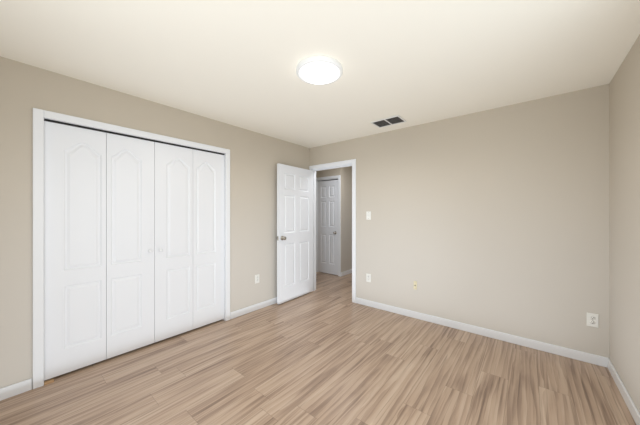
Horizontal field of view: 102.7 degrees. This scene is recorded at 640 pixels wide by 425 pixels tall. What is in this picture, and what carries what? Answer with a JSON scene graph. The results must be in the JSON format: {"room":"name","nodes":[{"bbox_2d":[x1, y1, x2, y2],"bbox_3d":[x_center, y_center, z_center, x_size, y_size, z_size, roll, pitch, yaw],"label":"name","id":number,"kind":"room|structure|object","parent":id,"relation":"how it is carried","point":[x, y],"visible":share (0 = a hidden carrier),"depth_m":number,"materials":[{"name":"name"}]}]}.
{"room":"empty bedroom","nodes":[
{"label":"empty bedroom","id":0,"kind":"room"},
{"bbox_2d":[0,56,309,388],"bbox_3d":[-1.470,0.105,2.886,0.120,2.440,3.945,0,0,39],"label":"wall","id":1,"kind":"structure","parent":0,"point":[256,158],"depth_m":2.21,"materials":[{"name":"paint"}]},
{"bbox_2d":[33,108,229,388],"bbox_3d":[-1.692,0.264,2.602,0.136,2.122,1.641,0,0,39],"label":"closet doors","id":2,"kind":"structure","parent":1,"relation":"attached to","point":[224,196],"depth_m":2.36,"materials":[{"name":"white wood"}]},
{"bbox_2d":[0,297,276,400],"bbox_3d":[-1.380,1.282,2.890,0.013,0.085,3.825,0,0,39],"label":"baseboard","id":3,"kind":"structure","parent":1,"relation":"attached to","point":[9,391],"depth_m":1.91,"materials":[{"name":"white wood"}]},
{"bbox_2d":[255,274,258,283],"bbox_3d":[-0.864,0.900,3.524,0.008,0.118,0.072,0,0,39],"label":"electrical outlet","id":4,"kind":"object","parent":1,"relation":"attached to","point":[257,278],"visible":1,"depth_m":3.52,"materials":[{"name":"white plastic"}]},
{"bbox_2d":[0,272,635,424],"bbox_3d":[0.132,1.375,3.378,5.375,0.100,6.735,0,0,39],"label":"floor","id":5,"kind":"structure","parent":0,"point":[327,351],"depth_m":2.04,"materials":[{"name":"brown wood"}]},
{"bbox_2d":[0,0,639,147],"bbox_3d":[0.132,-1.165,3.378,5.375,0.100,6.735,0,0,39],"label":"ceiling","id":6,"kind":"structure","parent":0,"point":[410,62],"depth_m":1.77,"materials":[{"name":"white paint"}]},
{"bbox_2d":[296,55,342,84],"bbox_3d":[-0.004,-1.082,1.983,0.360,0.066,0.360,0,0,39],"label":"light","id":7,"kind":"object","parent":6,"relation":"attached to","point":[319,70],"visible":1,"depth_m":1.91,"materials":[{"name":"white glass"}]},
{"bbox_2d":[370,115,406,127],"bbox_3d":[0.828,-1.110,3.106,0.360,0.010,0.250,0,0,39],"label":"ceiling vent","id":8,"kind":"object","parent":6,"relation":"in","point":[390,121],"visible":0.98,"depth_m":3.09,"materials":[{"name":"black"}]},
{"bbox_2d":[318,180,337,274],"bbox_3d":[0.157,0.298,5.599,0.554,2.030,0.103,0,0,39],"label":"door","id":9,"kind":"structure","parent":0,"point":[328,227],"depth_m":5.60,"materials":[{"name":"white wood"}]},
{"bbox_2d":[316,167,343,271],"bbox_3d":[-0.116,0.105,5.917,1.535,2.440,0.120,0,0,39],"label":"wall","id":10,"kind":"structure","parent":0,"point":[330,172],"depth_m":5.46,"materials":[{"name":"paint"}]},
{"bbox_2d":[316,175,340,275],"bbox_3d":[0.203,0.284,5.655,0.600,2.082,0.120,0,0,39],"label":"door frame","id":11,"kind":"structure","parent":10,"relation":"in","point":[317,214],"depth_m":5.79,"materials":[{"name":"white wood"}]},
{"bbox_2d":[344,166,351,270],"bbox_3d":[0.906,0.105,6.049,0.120,2.440,1.380,0,0,39],"label":"wall","id":12,"kind":"structure","parent":0,"point":[347,218],"depth_m":5.58,"materials":[{"name":"paint"}]},
{"bbox_2d":[340,269,351,276],"bbox_3d":[0.915,1.282,5.957,0.016,0.085,1.513,0,0,39],"label":"baseboard","id":13,"kind":"structure","parent":12,"relation":"attached to","point":[345,272],"depth_m":5.48,"materials":[{"name":"white wood"}]},
{"bbox_2d":[310,84,608,357],"bbox_3d":[1.240,0.105,3.295,3.555,2.440,0.120,0,0,39],"label":"wall","id":14,"kind":"structure","parent":0,"point":[496,219],"depth_m":2.70,"materials":[{"name":"paint"}]},
{"bbox_2d":[309,159,355,302],"bbox_3d":[0.207,0.284,4.141,0.845,2.082,0.120,0,0,39],"label":"door frame","id":15,"kind":"structure","parent":14,"relation":"in","point":[314,219],"depth_m":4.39,"materials":[{"name":"white wood"}]},
{"bbox_2d":[276,163,312,303],"bbox_3d":[-0.366,0.294,4.015,0.171,2.030,0.810,0,0,37],"label":"bedroom door","id":16,"kind":"structure","parent":15,"relation":"attached to","point":[294,237],"depth_m":3.95,"materials":[{"name":"white painted wood"},{"name":"satin nickel"}]},
{"bbox_2d":[366,273,370,281],"bbox_3d":[0.694,0.920,3.658,0.072,0.118,0.008,0,0,39],"label":"electrical outlet","id":17,"kind":"object","parent":14,"relation":"attached to","point":[368,277],"visible":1,"depth_m":3.66,"materials":[{"name":"white plastic"}]},
{"bbox_2d":[366,211,370,219],"bbox_3d":[0.690,0.030,3.653,0.072,0.118,0.022,0,0,39],"label":"light switch","id":18,"kind":"object","parent":14,"relation":"attached to","point":[368,215],"visible":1,"depth_m":3.65,"materials":[{"name":"white plastic"}]},
{"bbox_2d":[356,297,607,366],"bbox_3d":[1.506,1.282,2.991,2.518,0.085,0.013,0,0,39],"label":"baseboard","id":19,"kind":"structure","parent":14,"relation":"attached to","point":[563,351],"depth_m":2.69,"materials":[{"name":"white wood"}]},
{"bbox_2d":[587,312,597,327],"bbox_3d":[2.404,0.940,2.259,0.072,0.118,0.008,0,0,39],"label":"electrical outlet","id":20,"kind":"object","parent":14,"relation":"attached to","point":[592,319],"visible":1,"depth_m":2.26,"materials":[{"name":"white plastic"}]},
{"bbox_2d":[609,34,639,412],"bbox_3d":[1.282,0.105,0.634,0.120,2.440,3.945,0,0,39],"label":"wall","id":21,"kind":"structure","parent":0,"point":[624,220],"depth_m":1.83,"materials":[{"name":"paint"}]},
{"bbox_2d":[607,358,639,424],"bbox_3d":[1.264,1.282,0.718,0.013,0.085,3.812,0,0,39],"label":"baseboard","id":22,"kind":"structure","parent":21,"relation":"attached to","point":[632,408],"depth_m":1.80,"materials":[{"name":"white wood"}]}
]}

